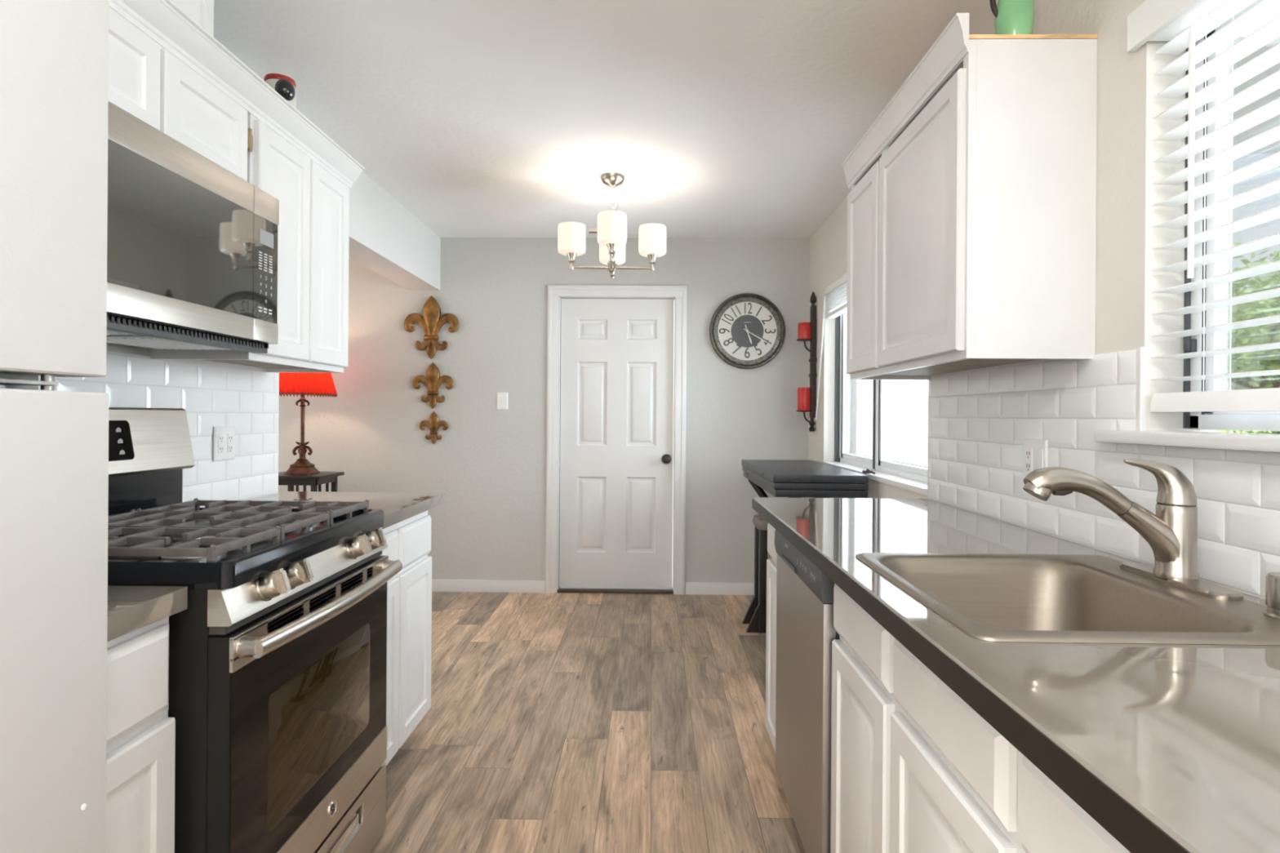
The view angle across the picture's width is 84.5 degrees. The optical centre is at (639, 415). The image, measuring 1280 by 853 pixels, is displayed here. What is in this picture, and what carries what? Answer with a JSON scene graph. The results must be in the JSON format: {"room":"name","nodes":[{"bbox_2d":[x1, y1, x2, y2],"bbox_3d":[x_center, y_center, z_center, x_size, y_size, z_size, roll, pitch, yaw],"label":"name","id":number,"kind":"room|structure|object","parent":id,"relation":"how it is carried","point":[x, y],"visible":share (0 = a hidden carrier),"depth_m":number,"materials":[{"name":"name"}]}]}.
{"room":"kitchen","nodes":[
{"label":"kitchen","id":0,"kind":"room"},
{"bbox_2d":[38,171,440,506],"bbox_3d":[-1.552,-0.011,1.078,0.217,2.452,7.607,0,0,1],"label":"wall","id":1,"kind":"structure","parent":0,"point":[211,397],"depth_m":2.52,"materials":[{"name":"tile"}]},
{"bbox_2d":[108,6,253,181],"bbox_3d":[-1.279,-0.770,1.667,0.312,0.277,0.776,0,0,1],"label":"upper cabinet","id":2,"kind":"object","parent":1,"relation":"attached to","point":[146,81],"visible":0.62,"depth_m":1.69,"materials":[{"name":"white wood"}]},
{"bbox_2d":[171,0,213,36],"bbox_3d":[-1.289,-1.072,1.449,0.271,0.324,0.896,0,0,1],"label":"duct cover","id":3,"kind":"object","parent":2,"relation":"on","point":[202,11],"visible":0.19,"depth_m":1.86,"materials":[{"name":"white"}]},
{"bbox_2d":[106,101,279,353],"bbox_3d":[-1.239,-0.405,1.661,0.376,0.448,0.758,0,0,1],"label":"microwave","id":4,"kind":"object","parent":2,"relation":"attached to","point":[193,244],"visible":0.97,"depth_m":1.64,"materials":[{"name":"metal"}]},
{"bbox_2d":[108,0,364,188],"bbox_3d":[-1.110,-0.920,1.824,0.058,0.080,1.812,0,0,1],"label":"crown molding","id":5,"kind":"structure","parent":2,"relation":"attached to","point":[163,21],"depth_m":1.91,"materials":[{"name":"white wood"}]},
{"bbox_2d":[213,426,235,461],"bbox_3d":[-1.417,0.093,2.404,0.008,0.116,0.114,0,0,1],"label":"wall outlet","id":6,"kind":"object","parent":1,"relation":"attached to","point":[224,436],"visible":1,"depth_m":2.40,"materials":[{"name":"white plastic"}]},
{"bbox_2d":[217,433,224,453],"bbox_3d":[-1.415,0.093,2.378,0.003,0.066,0.032,0,0,1],"label":"receptacle","id":7,"kind":"object","parent":6,"relation":"attached to","point":[220,436],"depth_m":2.38,"materials":[{"name":"white plastic"}]},
{"bbox_2d":[226,433,233,453],"bbox_3d":[-1.414,0.093,2.430,0.003,0.066,0.032,0,0,1],"label":"receptacle","id":8,"kind":"object","parent":6,"relation":"attached to","point":[229,436],"depth_m":2.43,"materials":[{"name":"white plastic"}]},
{"bbox_2d":[149,111,349,373],"bbox_3d":[-1.270,-0.537,2.372,0.312,0.743,0.634,0,0,1],"label":"upper cabinet","id":9,"kind":"object","parent":1,"relation":"attached to","point":[313,227],"visible":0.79,"depth_m":2.34,"materials":[{"name":"white wood"}]},
{"bbox_2d":[263,73,296,108],"bbox_3d":[-1.211,-1.024,2.376,0.112,0.229,0.108,0,0,1],"label":"ceramic jar","id":10,"kind":"object","parent":9,"relation":"on","point":[285,86],"visible":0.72,"depth_m":2.33,"materials":[{"name":"ceramic"}]},
{"bbox_2d":[278,237,809,592],"bbox_3d":[-1.572,-0.012,4.943,5.700,2.452,0.120,0,0,1],"label":"wall","id":11,"kind":"structure","parent":0,"point":[489,463],"depth_m":4.87,"materials":[{"name":"paint"}]},
{"bbox_2d":[404,295,459,359],"bbox_3d":[-1.441,-0.612,4.863,0.385,0.438,0.055,0,0,1],"label":"fleur de lis","id":12,"kind":"object","parent":11,"relation":"attached to","point":[431,322],"visible":1,"depth_m":4.85,"materials":[{"name":"brown metal"}]},
{"bbox_2d":[412,362,453,408],"bbox_3d":[-1.430,-0.210,4.864,0.290,0.322,0.041,0,0,1],"label":"fleur de lis","id":13,"kind":"object","parent":11,"relation":"attached to","point":[433,381],"visible":1,"depth_m":4.86,"materials":[{"name":"brown metal"}]},
{"bbox_2d":[419,411,448,444],"bbox_3d":[-1.425,0.081,4.865,0.200,0.228,0.029,0,0,1],"label":"fleur de lis","id":14,"kind":"object","parent":11,"relation":"attached to","point":[433,424],"visible":1,"depth_m":4.86,"materials":[{"name":"brown metal"}]},
{"bbox_2d":[431,579,545,592],"bbox_3d":[-2.492,1.167,4.890,3.678,0.083,0.014,0,0,1],"label":"baseboard","id":15,"kind":"structure","parent":11,"relation":"attached to","point":[437,585],"depth_m":4.86,"materials":[{"name":"white wood"}]},
{"bbox_2d":[497,392,507,408],"bbox_3d":[-0.952,-0.104,4.866,0.076,0.116,0.014,0,0,1],"label":"light switch","id":16,"kind":"object","parent":11,"relation":"attached to","point":[502,397],"visible":1,"depth_m":4.87,"materials":[{"name":"white plastic"}]},
{"bbox_2d":[545,284,687,595],"bbox_3d":[-0.163,0.163,4.895,0.960,2.123,0.151,0,0,1],"label":"door","id":17,"kind":"structure","parent":11,"relation":"in","point":[612,412],"depth_m":4.89,"materials":[{"name":"wood"}]},
{"bbox_2d":[684,582,754,595],"bbox_3d":[0.730,1.189,4.839,0.838,0.083,0.014,0,0,1],"label":"baseboard","id":18,"kind":"structure","parent":11,"relation":"attached to","point":[691,588],"depth_m":4.83,"materials":[{"name":"white wood"}]},
{"bbox_2d":[709,293,785,368],"bbox_3d":[0.736,-0.582,4.827,0.520,0.520,0.038,0,0,1],"label":"wall clock","id":19,"kind":"object","parent":11,"relation":"attached to","point":[747,331],"visible":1,"depth_m":4.83,"materials":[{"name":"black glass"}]},
{"bbox_2d":[369,591,804,852],"bbox_3d":[-1.651,1.254,1.130,5.680,0.080,7.707,0,0,1],"label":"floor","id":20,"kind":"structure","parent":0,"point":[558,722],"depth_m":2.70,"materials":[{"name":"brown wood"}]},
{"bbox_2d":[0,0,108,852],"bbox_3d":[-1.090,0.304,0.602,0.695,1.828,0.769,0,0,1],"label":"refrigerator","id":21,"kind":"object","parent":20,"relation":"on","point":[54,54],"visible":1,"depth_m":0.88,"materials":[{"name":"white metal"}]},
{"bbox_2d":[106,616,175,852],"bbox_3d":[-1.138,0.781,1.129,0.620,0.872,0.271,0,0,1],"label":"base cabinet","id":22,"kind":"object","parent":20,"relation":"on","point":[140,744],"visible":0.34,"depth_m":1.17,"materials":[{"name":"white wood"}]},
{"bbox_2d":[106,585,187,641],"bbox_3d":[-1.127,0.324,1.129,0.626,0.041,0.282,0,0,1],"label":"countertop","id":23,"kind":"structure","parent":22,"relation":"on","point":[130,608],"depth_m":1.18,"materials":[{"name":"stone"}]},
{"bbox_2d":[107,407,402,852],"bbox_3d":[-1.045,0.599,1.659,0.758,1.238,0.758,0,0,1],"label":"gas range","id":24,"kind":"object","parent":20,"relation":"on","point":[277,651],"visible":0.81,"depth_m":1.52,"materials":[{"name":"black metal"}]},
{"bbox_2d":[107,506,384,590],"bbox_3d":[-1.029,0.289,1.659,0.583,0.048,0.758,0,0,1],"label":"cooktop","id":25,"kind":"object","parent":24,"relation":"in","point":[243,566],"depth_m":1.43,"materials":[{"name":"black metal"}]},
{"bbox_2d":[278,471,344,491],"bbox_3d":[-2.181,0.791,4.535,0.395,0.838,0.360,0,0,1],"label":"side table","id":26,"kind":"object","parent":20,"relation":"on","point":[313,480],"visible":0.3,"depth_m":4.40,"materials":[{"name":"brown wood"}]},
{"bbox_2d":[279,372,337,475],"bbox_3d":[-2.173,-0.004,4.535,0.410,0.752,0.411,0,0,1],"label":"table lamp","id":27,"kind":"object","parent":26,"relation":"on","point":[302,384],"visible":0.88,"depth_m":4.46,"materials":[{"name":"brown metal"}]},
{"bbox_2d":[379,510,431,765],"bbox_3d":[-1.118,0.782,2.390,0.620,0.872,0.672,0,0,1],"label":"base cabinet","id":28,"kind":"object","parent":20,"relation":"on","point":[409,592],"visible":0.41,"depth_m":2.46,"materials":[{"name":"white wood"}]},
{"bbox_2d":[245,491,445,528],"bbox_3d":[-1.101,0.324,2.431,0.638,0.041,0.763,0,0,1],"label":"countertop","id":29,"kind":"structure","parent":28,"relation":"on","point":[397,507],"depth_m":2.58,"materials":[{"name":"stone"}]},
{"bbox_2d":[742,514,768,633],"bbox_3d":[0.830,0.907,4.090,0.444,0.648,0.251,0,0,1],"label":"table leg","id":30,"kind":"object","parent":20,"relation":"on","point":[756,614],"visible":0.41,"depth_m":3.99,"materials":[{"name":"black wood"}]},
{"bbox_2d":[765,523,777,751],"bbox_3d":[0.779,0.795,2.404,0.652,0.872,0.297,0,0,1],"label":"base cabinet","id":31,"kind":"object","parent":20,"relation":"on","point":[771,564],"visible":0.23,"depth_m":2.44,"materials":[{"name":"white wood"}]},
{"bbox_2d":[741,459,868,497],"bbox_3d":[0.857,0.755,3.902,0.449,0.952,1.170,0,0,1],"label":"table","id":32,"kind":"object","parent":20,"relation":"on","point":[789,478],"visible":0.52,"depth_m":3.34,"materials":[{"name":"black wood"}]},
{"bbox_2d":[773,529,839,852],"bbox_3d":[0.753,0.797,1.943,0.666,0.868,0.614,0,0,1],"label":"dishwasher","id":33,"kind":"object","parent":20,"relation":"on","point":[806,632],"visible":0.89,"depth_m":1.83,"materials":[{"name":"metal"}]},
{"bbox_2d":[830,583,1130,852],"bbox_3d":[0.757,0.795,1.008,0.652,0.872,1.240,0,0,1],"label":"base cabinet","id":34,"kind":"object","parent":20,"relation":"on","point":[915,768],"visible":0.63,"depth_m":1.10,"materials":[{"name":"white wood"}]},
{"bbox_3d":[0.741,0.795,0.035,0.652,0.872,0.694,0,0,1],"label":"base cabinet","id":35,"kind":"object","parent":20,"relation":"on","visible":0},
{"bbox_2d":[751,497,1279,852],"bbox_3d":[0.747,0.337,1.192,0.676,0.041,3.048,0,0,1],"label":"countertop","id":36,"kind":"structure","parent":35,"relation":"on","point":[1167,748],"depth_m":0.80,"materials":[{"name":"stone"}]},
{"bbox_2d":[855,552,1279,644],"bbox_3d":[0.755,0.382,1.283,0.561,0.276,0.614,0,0,1],"label":"sink","id":37,"kind":"object","parent":36,"relation":"in","point":[988,597],"depth_m":1.42,"materials":[{"name":"metal"}]},
{"bbox_2d":[1022,458,1243,600],"bbox_3d":[0.881,0.195,1.321,0.316,0.231,0.268,0,0,1],"label":"faucet","id":38,"kind":"object","parent":36,"relation":"on","point":[1171,532],"visible":1,"depth_m":1.30,"materials":[{"name":"silver metal"}]},
{"bbox_2d":[213,0,998,238],"bbox_3d":[-1.633,-1.288,1.130,5.680,0.100,7.707,0,0,1],"label":"ceiling","id":39,"kind":"structure","parent":0,"point":[481,118],"depth_m":2.68,"materials":[{"name":"paint"}]},
{"bbox_2d":[557,172,666,278],"bbox_3d":[-0.142,-0.969,3.613,0.436,0.516,0.436,0,0,43],"label":"chandelier","id":40,"kind":"object","parent":39,"relation":"hanging from","point":[611,231],"visible":1,"depth_m":3.56,"materials":[{"name":"white glass"}]},
{"bbox_2d":[808,0,1279,599],"bbox_3d":[1.163,0.007,1.085,0.149,2.452,7.707,0,0,1],"label":"wall","id":41,"kind":"structure","parent":0,"point":[980,423],"depth_m":1.65,"materials":[{"name":"tile"}]},
{"bbox_2d":[795,292,817,431],"bbox_3d":[1.093,-0.356,4.628,0.129,0.918,0.106,0,0,1],"label":"candle sconce","id":42,"kind":"object","parent":41,"relation":"attached to","point":[812,360],"visible":0.98,"depth_m":4.60,"materials":[{"name":"metal"}]},
{"bbox_2d":[797,386,810,410],"bbox_3d":[1.079,-0.113,4.628,0.086,0.156,0.086,0,0,1],"label":"pillar candle","id":43,"kind":"object","parent":42,"relation":"on","point":[803,393],"visible":0.96,"depth_m":4.59,"materials":[{"name":"red wax"}]},
{"bbox_2d":[797,322,811,339],"bbox_3d":[1.083,-0.559,4.628,0.086,0.114,0.086,0,0,1],"label":"pillar candle","id":44,"kind":"object","parent":42,"relation":"on","point":[804,328],"visible":0.88,"depth_m":4.59,"materials":[{"name":"red wax"}]},
{"bbox_2d":[822,311,928,494],"bbox_3d":[1.205,-0.244,3.574,0.157,1.105,1.655,0,0,1],"label":"window","id":45,"kind":"structure","parent":41,"relation":"in","point":[881,426],"depth_m":3.62,"materials":[{"name":"glass"}]},
{"bbox_2d":[815,272,847,420],"bbox_3d":[1.149,-0.383,3.625,0.087,0.824,1.725,0,0,1],"label":"window blind","id":46,"kind":"object","parent":45,"relation":"attached to","point":[836,292],"visible":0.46,"depth_m":4.21,"materials":[{"name":"white plastic"}]},
{"bbox_2d":[862,468,875,474],"bbox_3d":[1.131,0.272,3.456,0.045,0.025,0.152,0,0,1],"label":"window latch","id":47,"kind":"object","parent":45,"relation":"on","point":[867,471],"depth_m":3.48,"materials":[{"name":"metal"}]},
{"bbox_2d":[846,34,1097,380],"bbox_3d":[0.953,-0.534,2.219,0.330,0.789,1.009,0,0,1],"label":"upper cabinet","id":48,"kind":"object","parent":41,"relation":"attached to","point":[971,235],"visible":0.85,"depth_m":1.72,"materials":[{"name":"white wood"}]},
{"bbox_2d":[841,13,968,188],"bbox_3d":[0.795,-0.935,2.233,0.030,0.095,1.034,0,0,1],"label":"crown molding","id":49,"kind":"structure","parent":48,"relation":"attached to","point":[951,46],"depth_m":2.04,"materials":[{"name":"white wood"}]},
{"bbox_2d":[989,0,1035,34],"bbox_3d":[0.949,-1.040,1.785,0.092,0.222,0.092,0,0,-44],"label":"vase","id":50,"kind":"object","parent":48,"relation":"on","point":[1011,16],"visible":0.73,"depth_m":1.75,"materials":[{"name":"ceramic"}]},
{"bbox_2d":[1023,438,1048,478],"bbox_3d":[1.095,0.123,1.953,0.009,0.116,0.114,0,0,1],"label":"wall outlet","id":51,"kind":"object","parent":41,"relation":"attached to","point":[1035,451],"visible":0.77,"depth_m":1.95,"materials":[{"name":"white plastic"}]},
{"bbox_2d":[1025,447,1032,471],"bbox_3d":[1.093,0.123,1.979,0.003,0.066,0.036,0,0,1],"label":"receptacle","id":52,"kind":"object","parent":51,"relation":"attached to","point":[1028,451],"depth_m":1.98,"materials":[{"name":"white plastic"}]},
{"bbox_2d":[928,349,1279,596],"bbox_3d":[1.095,0.084,1.204,0.009,0.464,3.040,0,0,1],"label":"backsplash","id":53,"kind":"structure","parent":41,"relation":"attached to","point":[1257,529],"depth_m":1.74,"materials":[{"name":"white tile"}]},
{"bbox_2d":[1093,0,1279,453],"bbox_3d":[1.145,-0.403,0.985,0.197,0.928,1.305,0,0,1],"label":"window","id":54,"kind":"structure","parent":41,"relation":"in","point":[1263,360],"depth_m":1.44,"materials":[{"name":"white plastic"}]},
{"bbox_2d":[1127,0,1279,412],"bbox_3d":[1.117,-0.452,0.998,0.079,0.886,1.152,0,0,1],"label":"window blind","id":55,"kind":"object","parent":54,"relation":"attached to","point":[1183,23],"visible":1,"depth_m":1.39,"materials":[{"name":"white plastic"}]},
{"label":"outside","id":56,"kind":"structure","parent":0,"visible":0},
{"bbox_3d":[15.813,1.536,10.750,28.700,0.100,38.000,0,0,1],"label":"ground","id":57,"kind":"structure","parent":56,"visible":0},
{"bbox_2d":[1208,429,1279,434],"bbox_3d":[6.043,-0.168,6.050,3.707,3.192,3.762,0,0,35],"label":"tree","id":58,"kind":"object","parent":57,"relation":"on","point":[1220,431],"visible":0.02,"depth_m":6.04,"materials":[{"name":"green plant"}]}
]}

